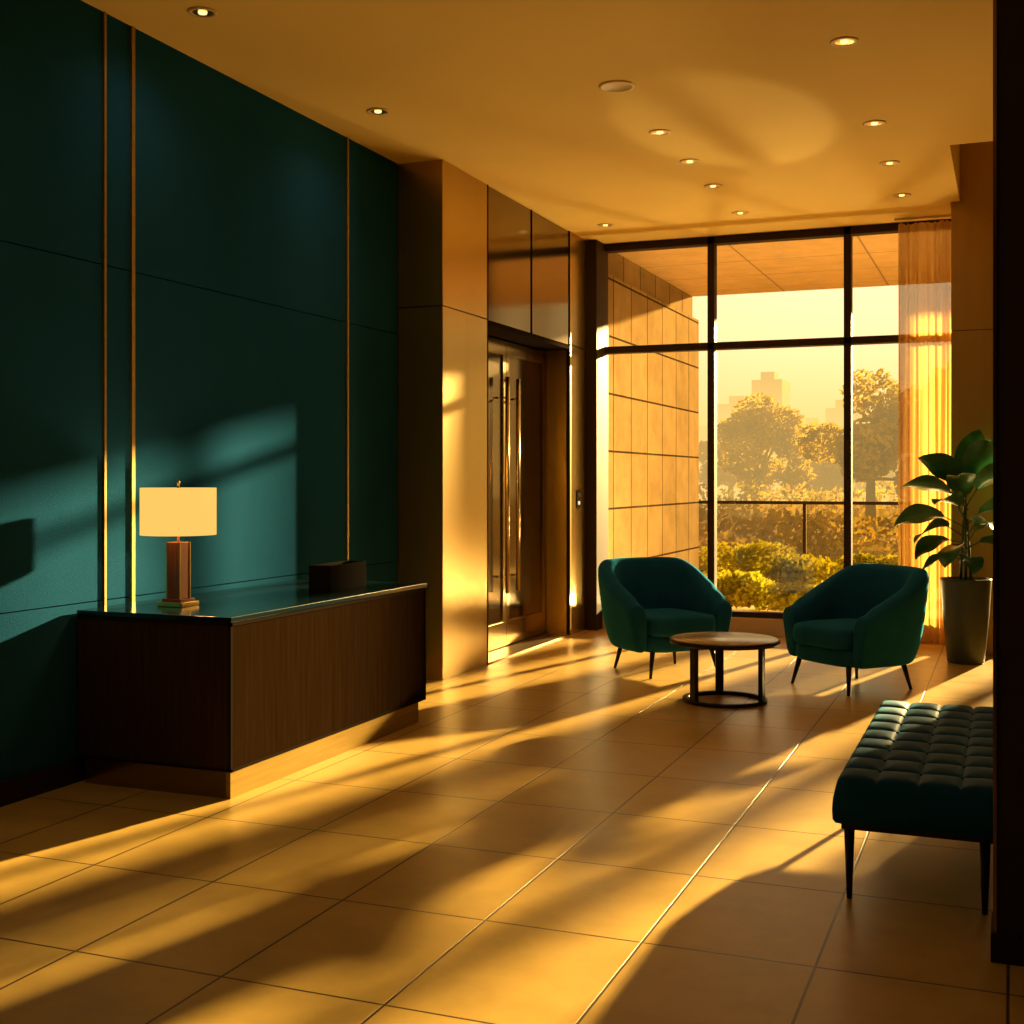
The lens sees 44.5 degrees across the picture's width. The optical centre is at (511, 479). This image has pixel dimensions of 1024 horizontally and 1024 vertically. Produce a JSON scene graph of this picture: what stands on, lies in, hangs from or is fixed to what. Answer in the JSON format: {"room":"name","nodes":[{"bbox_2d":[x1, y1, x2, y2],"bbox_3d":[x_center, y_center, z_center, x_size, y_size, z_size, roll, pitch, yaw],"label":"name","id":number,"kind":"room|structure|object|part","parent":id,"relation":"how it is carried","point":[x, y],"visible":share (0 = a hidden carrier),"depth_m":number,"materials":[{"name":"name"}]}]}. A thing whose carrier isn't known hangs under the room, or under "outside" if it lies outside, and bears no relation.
{"room":"lobby","nodes":[
{"label":"lobby","id":0,"kind":"room"},
{"bbox_2d":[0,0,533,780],"bbox_3d":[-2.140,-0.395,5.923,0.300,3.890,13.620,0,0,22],"label":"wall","id":1,"kind":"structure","parent":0,"point":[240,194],"depth_m":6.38,"materials":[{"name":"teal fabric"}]},
{"bbox_2d":[0,757,84,806],"bbox_3d":[-2.652,1.347,4.248,0.048,0.105,9.930,0,0,22],"label":"baseboard","id":2,"kind":"structure","parent":1,"relation":"attached to","point":[25,786],"depth_m":5.58,"materials":[{"name":"black wood"}]},
{"bbox_2d":[100,11,106,606],"bbox_3d":[-1.958,-0.472,5.987,0.030,3.535,0.014,0,0,22],"label":"trim","id":3,"kind":"structure","parent":1,"relation":"attached to","point":[104,14],"depth_m":5.98,"materials":[{"name":"gold metal"}]},
{"bbox_2d":[127,26,134,602],"bbox_3d":[-1.882,-0.472,6.178,0.030,3.535,0.024,0,0,22],"label":"trim","id":4,"kind":"structure","parent":1,"relation":"attached to","point":[132,28],"depth_m":6.17,"materials":[{"name":"gold metal"}]},
{"bbox_2d":[345,137,348,560],"bbox_3d":[-1.084,-0.472,8.180,0.030,3.535,0.018,0,0,22],"label":"trim","id":5,"kind":"structure","parent":1,"relation":"attached to","point":[347,138],"depth_m":8.17,"materials":[{"name":"gold metal"}]},
{"bbox_2d":[398,159,585,679],"bbox_3d":[-0.003,-0.420,10.389,0.364,3.640,3.440,0,0,22],"label":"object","id":6,"kind":"structure","parent":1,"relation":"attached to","point":[442,208],"depth_m":8.95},
{"bbox_3d":[0.613,0.175,11.462,0.014,0.170,0.110,0,0,22],"label":"elevator call button","id":7,"kind":"part","parent":6,"relation":"part of","materials":[{"name":"silver metal"}]},
{"bbox_3d":[-0.123,0.115,10.480,0.075,2.570,1.910,0,0,22],"label":"door","id":8,"kind":"structure","parent":6,"relation":"attached to","visible":0},
{"bbox_2d":[488,336,544,650],"bbox_3d":[-0.026,0.070,10.441,0.113,2.220,1.740,0,0,22],"label":"door","id":9,"kind":"structure","parent":8,"relation":"attached to","point":[522,397],"depth_m":10.61,"materials":[{"name":"brown metal"}]},
{"bbox_3d":[-0.060,0.040,10.315,0.083,1.780,0.036,0,0,22],"label":"handle","id":10,"kind":"part","parent":9,"relation":"part of","materials":[{"name":"brown metal"}]},
{"bbox_3d":[0.029,0.040,10.538,0.083,1.780,0.036,0,0,22],"label":"handle","id":11,"kind":"part","parent":9,"relation":"part of","materials":[{"name":"brown metal"}]},
{"bbox_2d":[399,305,584,349],"bbox_3d":[-0.011,-0.420,10.416,0.330,3.640,3.455,0,0,22],"label":"panel seam","id":12,"kind":"object","parent":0,"point":[440,305],"depth_m":10.01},
{"bbox_2d":[0,628,1023,1023],"bbox_3d":[0.382,1.475,4.918,5.730,0.150,13.620,0,0,22],"label":"floor","id":13,"kind":"structure","parent":0,"point":[557,835],"depth_m":4.47,"materials":[{"name":"tile"}]},
{"bbox_2d":[77,579,426,798],"bbox_3d":[-1.255,1.001,6.544,0.844,0.798,1.978,0,0,22],"label":"reception desk","id":14,"kind":"object","parent":13,"relation":"on","point":[236,692],"visible":0.99,"depth_m":5.75,"materials":[{"name":"brown wood"}]},
{"bbox_2d":[140,480,216,607],"bbox_3d":[-1.598,0.302,5.987,0.356,0.600,0.356,0,0,22],"label":"table lamp","id":15,"kind":"object","parent":14,"relation":"on","point":[178,511],"visible":1,"depth_m":5.88,"materials":[{"name":"beige fabric"}]},
{"bbox_3d":[-1.598,0.149,5.987,0.356,0.225,0.356,0,0,22],"label":"lamp shade","id":16,"kind":"part","parent":15,"relation":"part of","materials":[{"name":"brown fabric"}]},
{"bbox_2d":[309,561,365,591],"bbox_3d":[-0.966,0.532,6.951,0.130,0.140,0.430,0,0,20],"label":"desk organizer","id":17,"kind":"object","parent":14,"relation":"on","point":[340,575],"visible":1,"depth_m":6.83,"materials":[{"name":"brown wood"}]},
{"bbox_2d":[488,633,568,663],"bbox_3d":[0.038,1.394,10.416,0.280,0.012,1.910,0,0,22],"label":"threshold","id":18,"kind":"object","parent":13,"relation":"on","point":[506,651],"depth_m":10.45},
{"bbox_2d":[598,557,731,678],"bbox_3d":[1.093,0.997,9.230,0.893,0.812,0.809,0,0,-24],"label":"armchair","id":19,"kind":"object","parent":13,"relation":"on","point":[646,602],"visible":0.86,"depth_m":9.12,"materials":[{"name":"teal fabric"}]},
{"bbox_3d":[0.797,1.305,9.307,0.081,0.196,0.039,0,0,32],"label":"leg","id":20,"kind":"part","parent":19,"relation":"part of","materials":[{"name":"black metal"}]},
{"bbox_3d":[0.984,1.305,8.832,0.039,0.196,0.082,0,0,32],"label":"leg","id":21,"kind":"part","parent":19,"relation":"part of","materials":[{"name":"black metal"}]},
{"bbox_3d":[1.122,1.165,9.166,0.620,0.122,0.602,0,0,-24],"label":"seat","id":22,"kind":"part","parent":19,"relation":"part of","materials":[{"name":"teal fabric"}]},
{"bbox_3d":[1.231,1.305,9.503,0.039,0.196,0.081,0,0,9],"label":"leg","id":23,"kind":"part","parent":19,"relation":"part of","materials":[{"name":"black metal"}]},
{"bbox_2d":[644,608,715,636],"bbox_3d":[1.131,1.031,9.146,0.564,0.165,0.625,0,0,-24],"label":"seat cushion","id":24,"kind":"object","parent":19,"relation":"on","point":[659,622],"depth_m":8.88,"materials":[{"name":"teal fabric"}]},
{"bbox_3d":[1.463,1.305,9.048,0.082,0.196,0.039,0,0,10],"label":"leg","id":25,"kind":"part","parent":19,"relation":"part of","materials":[{"name":"black metal"}]},
{"bbox_2d":[670,632,779,707],"bbox_3d":[1.348,1.201,7.924,0.690,0.398,0.690,0,0,22],"label":"coffee table","id":26,"kind":"object","parent":13,"relation":"on","point":[719,642],"visible":1,"depth_m":7.79,"materials":[{"name":"wood"},{"name":"metal"}]},
{"bbox_3d":[1.137,1.205,7.800,0.028,0.360,0.052,0,0,-30],"label":"table leg","id":27,"kind":"part","parent":26,"relation":"part of","materials":[{"name":"black metal"}]},
{"bbox_3d":[1.356,1.205,8.168,0.052,0.360,0.028,0,0,2],"label":"table leg","id":28,"kind":"part","parent":26,"relation":"part of","materials":[{"name":"black metal"}]},
{"bbox_3d":[1.557,1.205,7.795,0.028,0.360,0.052,0,0,32],"label":"table leg","id":29,"kind":"part","parent":26,"relation":"part of","materials":[{"name":"black metal"}]},
{"bbox_2d":[602,614,944,643],"bbox_3d":[3.067,1.325,11.049,4.880,0.150,0.240,0,0,22],"label":"window sill","id":30,"kind":"structure","parent":13,"relation":"on","point":[765,626],"depth_m":11.26,"materials":[{"name":"brown stone"}]},
{"bbox_2d":[783,563,928,695],"bbox_3d":[2.362,0.997,8.502,0.809,0.812,0.893,0,0,-26],"label":"armchair","id":31,"kind":"object","parent":13,"relation":"on","point":[864,615],"visible":1,"depth_m":8.29,"materials":[{"name":"teal fabric"}]},
{"bbox_3d":[1.960,1.305,8.597,0.082,0.196,0.039,0,0,30],"label":"leg","id":32,"kind":"part","parent":31,"relation":"part of","materials":[{"name":"black metal"}]},
{"bbox_2d":[793,618,856,649],"bbox_3d":[2.279,1.031,8.461,0.625,0.165,0.564,0,0,-26],"label":"seat cushion","id":33,"kind":"object","parent":31,"relation":"on","point":[808,633],"depth_m":8.31,"materials":[{"name":"teal fabric"}]},
{"bbox_3d":[2.298,1.165,8.471,0.602,0.122,0.620,0,0,-26],"label":"seat","id":34,"kind":"part","parent":31,"relation":"part of","materials":[{"name":"teal fabric"}]},
{"bbox_3d":[2.193,1.305,8.126,0.039,0.196,0.082,0,0,8],"label":"leg","id":35,"kind":"part","parent":31,"relation":"part of","materials":[{"name":"black metal"}]},
{"bbox_3d":[2.429,1.305,8.800,0.039,0.196,0.081,0,0,30],"label":"leg","id":36,"kind":"part","parent":31,"relation":"part of","materials":[{"name":"black metal"}]},
{"bbox_3d":[2.639,1.305,8.374,0.081,0.196,0.039,0,0,7],"label":"leg","id":37,"kind":"part","parent":31,"relation":"part of","materials":[{"name":"black metal"}]},
{"bbox_2d":[832,700,992,914],"bbox_3d":[1.584,1.182,4.719,0.532,0.436,1.572,0,0,22],"label":"tufted bench","id":38,"kind":"object","parent":13,"relation":"on","point":[920,769],"visible":0.88,"depth_m":4.10,"materials":[{"name":"dark teal leather"},{"name":"metal"}]},
{"bbox_3d":[1.131,1.270,4.189,0.038,0.260,0.038,0,0,22],"label":"leg","id":39,"kind":"part","parent":38,"relation":"part of","materials":[{"name":"black metal"}]},
{"bbox_3d":[1.584,1.046,4.719,0.532,0.164,1.572,0,0,22],"label":"upholstered seat","id":40,"kind":"part","parent":38,"relation":"part of","materials":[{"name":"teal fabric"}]},
{"bbox_3d":[1.584,1.135,4.719,0.480,0.020,1.520,0,0,22],"label":"bench frame","id":41,"kind":"part","parent":38,"relation":"part of","materials":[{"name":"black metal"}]},
{"bbox_3d":[1.526,1.270,4.032,0.038,0.260,0.038,0,0,22],"label":"leg","id":42,"kind":"part","parent":38,"relation":"part of","materials":[{"name":"black wood"}]},
{"bbox_2d":[895,430,992,664],"bbox_3d":[3.396,0.506,9.507,0.966,1.787,0.594,0,0,22],"label":"potted plant","id":43,"kind":"object","parent":13,"relation":"on","point":[965,600],"visible":0.86,"depth_m":9.50,"materials":[{"name":"green plant"}]},
{"bbox_3d":[3.482,1.077,9.592,0.372,0.645,0.372,0,0,22],"label":"pot","id":44,"kind":"part","parent":43,"relation":"part of","materials":[{"name":"ceramic"}]},
{"bbox_2d":[951,141,992,654],"bbox_3d":[3.769,-0.750,10.167,0.362,4.300,0.320,0,0,22],"label":"wall","id":45,"kind":"structure","parent":13,"relation":"on","point":[972,216],"depth_m":10.02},
{"bbox_2d":[486,184,569,664],"bbox_3d":[0.052,-0.420,10.410,0.252,3.640,1.920,0,0,22],"label":"wall surround","id":46,"kind":"object","parent":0,"point":[528,254],"visible":0.91,"depth_m":10.38,"materials":[{"name":"brown metal"}]},
{"bbox_3d":[0.137,-1.726,10.377,0.054,1.021,1.882,0,0,22],"label":"transom panel","id":47,"kind":"part","parent":46,"relation":"part of","materials":[{"name":"brown metal"}]},
{"bbox_2d":[81,0,992,243],"bbox_3d":[0.382,-2.645,4.918,5.730,0.810,13.620,0,0,22],"label":"ceiling","id":48,"kind":"structure","parent":0,"point":[507,93],"depth_m":7.21,"materials":[{"name":"paint"}]},
{"bbox_2d":[187,6,217,17],"bbox_3d":[-1.481,-2.236,5.983,0.144,0.010,0.144,0,0,22],"label":"recessed light","id":49,"kind":"object","parent":48,"relation":"in","point":[197,11],"visible":1,"depth_m":5.97,"materials":[{"name":"brown"}]},
{"bbox_3d":[-1.481,-2.235,5.983,0.044,0.008,0.044,0,0,22],"label":"bulb","id":50,"kind":"part","parent":49,"relation":"part of","materials":[{"name":"white glass"}]},
{"bbox_2d":[366,108,389,114],"bbox_3d":[-0.814,-2.236,7.590,0.144,0.010,0.144,0,0,22],"label":"recessed light","id":51,"kind":"object","parent":48,"relation":"in","point":[373,111],"visible":1,"depth_m":7.58,"materials":[{"name":"brown"}]},
{"bbox_2d":[597,223,613,226],"bbox_3d":[0.821,-2.236,10.976,0.144,0.010,0.144,0,0,22],"label":"recessed light","id":52,"kind":"object","parent":48,"relation":"in","point":[601,224],"visible":1,"depth_m":10.96,"materials":[{"name":"brown"}]},
{"bbox_2d":[598,80,634,92],"bbox_3d":[0.596,-2.236,7.104,0.210,0.009,0.210,0,0,22],"label":"ceiling speaker","id":53,"kind":"object","parent":48,"relation":"attached to","point":[613,86],"depth_m":7.10},
{"bbox_2d":[649,129,670,135],"bbox_3d":[0.952,-2.236,8.049,0.144,0.010,0.144,0,0,22],"label":"recessed light","id":54,"kind":"object","parent":48,"relation":"in","point":[657,132],"visible":1,"depth_m":8.04,"materials":[{"name":"brown"}]},
{"bbox_2d":[679,159,699,163],"bbox_3d":[1.249,-2.236,8.781,0.144,0.010,0.144,0,0,22],"label":"recessed light","id":55,"kind":"object","parent":48,"relation":"in","point":[684,161],"visible":1,"depth_m":8.77,"materials":[{"name":"brown"}]},
{"bbox_2d":[704,184,722,188],"bbox_3d":[1.532,-2.236,9.519,0.144,0.010,0.144,0,0,22],"label":"recessed light","id":56,"kind":"object","parent":48,"relation":"in","point":[709,186],"visible":1,"depth_m":9.51,"materials":[{"name":"brown"}]},
{"bbox_2d":[732,211,748,214],"bbox_3d":[1.913,-2.236,10.476,0.144,0.010,0.144,0,0,22],"label":"recessed light","id":57,"kind":"object","parent":48,"relation":"in","point":[735,212],"visible":1,"depth_m":10.46,"materials":[{"name":"brown"}]},
{"bbox_2d":[830,36,858,46],"bbox_3d":[1.697,-2.236,6.381,0.144,0.010,0.144,0,0,22],"label":"recessed light","id":58,"kind":"object","parent":48,"relation":"in","point":[844,41],"visible":1,"depth_m":6.37,"materials":[{"name":"brown"}]},
{"bbox_3d":[1.697,-2.235,6.381,0.044,0.008,0.044,0,0,22],"label":"bulb","id":59,"kind":"part","parent":58,"relation":"part of","materials":[{"name":"white glass"}]},
{"bbox_2d":[863,120,885,126],"bbox_3d":[2.275,-2.236,7.845,0.144,0.010,0.144,0,0,22],"label":"recessed light","id":60,"kind":"object","parent":48,"relation":"in","point":[872,123],"visible":1,"depth_m":7.83,"materials":[{"name":"brown"}]},
{"bbox_2d":[879,160,899,165],"bbox_3d":[2.667,-2.236,8.830,0.144,0.010,0.144,0,0,22],"label":"recessed light","id":61,"kind":"object","parent":48,"relation":"in","point":[889,162],"visible":1,"depth_m":8.81,"materials":[{"name":"brown"}]},
{"bbox_2d":[892,193,910,197],"bbox_3d":[3.063,-2.236,9.824,0.144,0.010,0.144,0,0,22],"label":"recessed light","id":62,"kind":"object","parent":48,"relation":"in","point":[898,195],"visible":1,"depth_m":9.81,"materials":[{"name":"brown"}]},
{"bbox_2d":[894,214,950,643],"bbox_3d":[3.507,-0.427,10.639,0.483,3.625,0.123,0,0,22],"label":"sheer curtain","id":63,"kind":"object","parent":48,"relation":"hanging from","point":[924,249],"visible":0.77,"depth_m":10.64,"materials":[{"name":"fabric"}]},
{"bbox_2d":[586,219,950,629],"bbox_3d":[3.025,-0.420,10.943,4.880,3.640,0.370,0,0,22],"label":"window","id":64,"kind":"structure","parent":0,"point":[597,349],"depth_m":11.58,"materials":[{"name":"brown metal"}]},
{"bbox_2d":[955,329,992,330],"bbox_3d":[3.770,-1.205,10.167,0.342,0.030,0.300,0,0,22],"label":"wall seam","id":65,"kind":"object","parent":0,"point":[979,329],"depth_m":10.04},
{"bbox_2d":[991,0,1023,966],"bbox_3d":[2.006,-0.420,3.485,1.252,3.640,0.190,0,0,22],"label":"wall partition","id":66,"kind":"structure","parent":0,"point":[1007,945],"depth_m":3.62,"materials":[{"name":"brown paint"}]},
{"bbox_2d":[993,0,996,932],"bbox_3d":[1.435,-0.463,3.712,0.010,3.555,0.174,0,0,22],"label":"partition edge","id":67,"kind":"object","parent":66,"relation":"attached to","point":[994,1],"visible":0.89,"depth_m":3.63,"materials":[{"name":"brown metal"}]},
{"label":"outside","id":68,"kind":"structure","parent":0,"visible":0},
{"bbox_2d":[705,574,822,611],"bbox_3d":[6.744,1.610,14.227,26.000,0.180,8.375,0,0,22],"label":"paving","id":69,"kind":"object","parent":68,"point":[752,608],"visible":0.02,"depth_m":14.78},
{"bbox_2d":[608,274,698,569],"bbox_3d":[1.351,-0.240,13.956,0.580,3.520,3.870,0,0,22],"label":"panels","id":70,"kind":"object","parent":69,"relation":"on","point":[653,398],"visible":0.43,"depth_m":13.55,"materials":[{"name":"stone"}]},
{"bbox_2d":[608,253,691,316],"bbox_3d":[1.314,-2.150,13.971,0.500,0.300,3.870,0,0,22],"label":"wall","id":71,"kind":"structure","parent":70,"relation":"on","point":[621,268],"depth_m":13.77,"materials":[{"name":"stone"}]},
{"bbox_2d":[618,233,897,296],"bbox_3d":[3.590,-2.425,13.064,15.000,0.250,3.870,0,0,22],"label":"exterior soffit","id":72,"kind":"structure","parent":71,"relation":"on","point":[810,264],"depth_m":13.40,"materials":[{"name":"beige wood"}]},
{"bbox_2d":[717,569,771,608],"bbox_3d":[2.645,1.276,14.656,0.923,0.456,0.833,0,0,22],"label":"bush","id":73,"kind":"object","parent":69,"relation":"on","point":[737,587],"visible":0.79,"depth_m":14.47,"materials":[{"name":"green plant"}]},
{"bbox_2d":[699,539,798,577],"bbox_3d":[3.521,1.199,18.701,1.575,0.616,1.036,0,0,-1],"label":"bush","id":74,"kind":"object","parent":69,"relation":"on","point":[747,557],"visible":0.58,"depth_m":18.56,"materials":[{"name":"green plant"}]},
{"bbox_2d":[751,580,819,611],"bbox_3d":[3.156,1.321,14.130,0.903,0.374,0.611,0,0,6],"label":"bush","id":75,"kind":"object","parent":69,"relation":"on","point":[783,597],"visible":0.62,"depth_m":13.99,"materials":[{"name":"green plant"}]},
{"bbox_2d":[753,551,840,585],"bbox_3d":[3.968,1.239,17.252,0.926,0.518,1.377,0,0,-32],"label":"bush","id":76,"kind":"object","parent":69,"relation":"on","point":[789,568],"visible":0.88,"depth_m":17.03,"materials":[{"name":"green plant"}]},
{"bbox_2d":[699,500,897,572],"bbox_3d":[7.793,0.925,18.209,19.000,1.190,0.080,0,0,22],"label":"terrace railing","id":77,"kind":"object","parent":69,"relation":"on","point":[804,503],"visible":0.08,"depth_m":19.47,"materials":[{"name":"brown metal"}]},
{"bbox_2d":[834,551,897,570],"bbox_3d":[5.096,1.236,17.312,1.256,0.520,0.902,0,0,5],"label":"bush","id":78,"kind":"object","parent":69,"relation":"on","point":[860,558],"visible":0.2,"depth_m":17.23,"materials":[{"name":"green plant"}]},
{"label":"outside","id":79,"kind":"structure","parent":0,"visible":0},
{"bbox_2d":[699,492,897,577],"bbox_3d":[57.425,1.720,90.100,200.000,0.360,170.090,0,0,22],"label":"ground","id":80,"kind":"structure","parent":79,"point":[833,556],"depth_m":32.35,"materials":[{"name":"green plant"}]},
{"bbox_2d":[699,440,784,521],"bbox_3d":[8.296,-0.190,45.936,3.293,3.459,3.524,0,0,22],"label":"tree","id":81,"kind":"object","parent":80,"relation":"on","point":[726,479],"visible":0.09,"depth_m":45.13,"materials":[{"name":"green plant"}]},
{"bbox_2d":[717,392,817,527],"bbox_3d":[7.814,-0.637,39.947,3.699,4.354,3.082,0,0,-20],"label":"tree","id":82,"kind":"object","parent":80,"relation":"on","point":[757,425],"visible":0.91,"depth_m":39.29,"materials":[{"name":"green plant"}]},
{"bbox_2d":[699,507,897,555],"bbox_3d":[4.898,1.037,26.044,15.818,1.005,2.450,0,0,22],"label":"hedge","id":83,"kind":"object","parent":80,"relation":"on","point":[768,524],"visible":0.3,"depth_m":25.48,"materials":[{"name":"green plant"}]},
{"bbox_2d":[699,476,897,531],"bbox_3d":[6.675,0.689,36.060,19.698,1.669,2.471,0,0,22],"label":"hedge","id":84,"kind":"object","parent":80,"relation":"on","point":[812,495],"visible":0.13,"depth_m":35.24,"materials":[{"name":"green plant"}]},
{"bbox_2d":[699,372,897,493],"bbox_3d":[30.898,-5.730,149.156,77.000,14.540,22.000,0,0,22],"label":"city skyline","id":85,"kind":"object","parent":80,"relation":"on","point":[770,383],"visible":0.17,"depth_m":149.83},
{"bbox_2d":[769,421,827,506],"bbox_3d":[13.784,-0.618,59.254,4.926,4.316,3.681,0,0,-28],"label":"tree","id":86,"kind":"object","parent":80,"relation":"on","point":[807,425],"visible":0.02,"depth_m":58.69,"materials":[{"name":"green plant"}]},
{"bbox_2d":[804,449,860,521],"bbox_3d":[11.200,0.159,43.075,2.191,2.762,3.256,0,0,-31],"label":"tree","id":87,"kind":"object","parent":80,"relation":"on","point":[829,477],"visible":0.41,"depth_m":42.79,"materials":[{"name":"green plant"}]},
{"bbox_2d":[795,368,897,538],"bbox_3d":[9.154,-0.656,31.719,3.376,4.392,3.172,0,0,-11],"label":"tree","id":88,"kind":"object","parent":80,"relation":"on","point":[875,443],"visible":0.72,"depth_m":31.57,"materials":[{"name":"green plant"}]},
{"bbox_2d":[853,461,897,511],"bbox_3d":[17.947,-0.429,59.729,4.486,3.939,3.876,0,0,22],"label":"tree","id":89,"kind":"object","parent":80,"relation":"on","point":[891,474],"visible":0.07,"depth_m":59.45,"materials":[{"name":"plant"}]}
]}

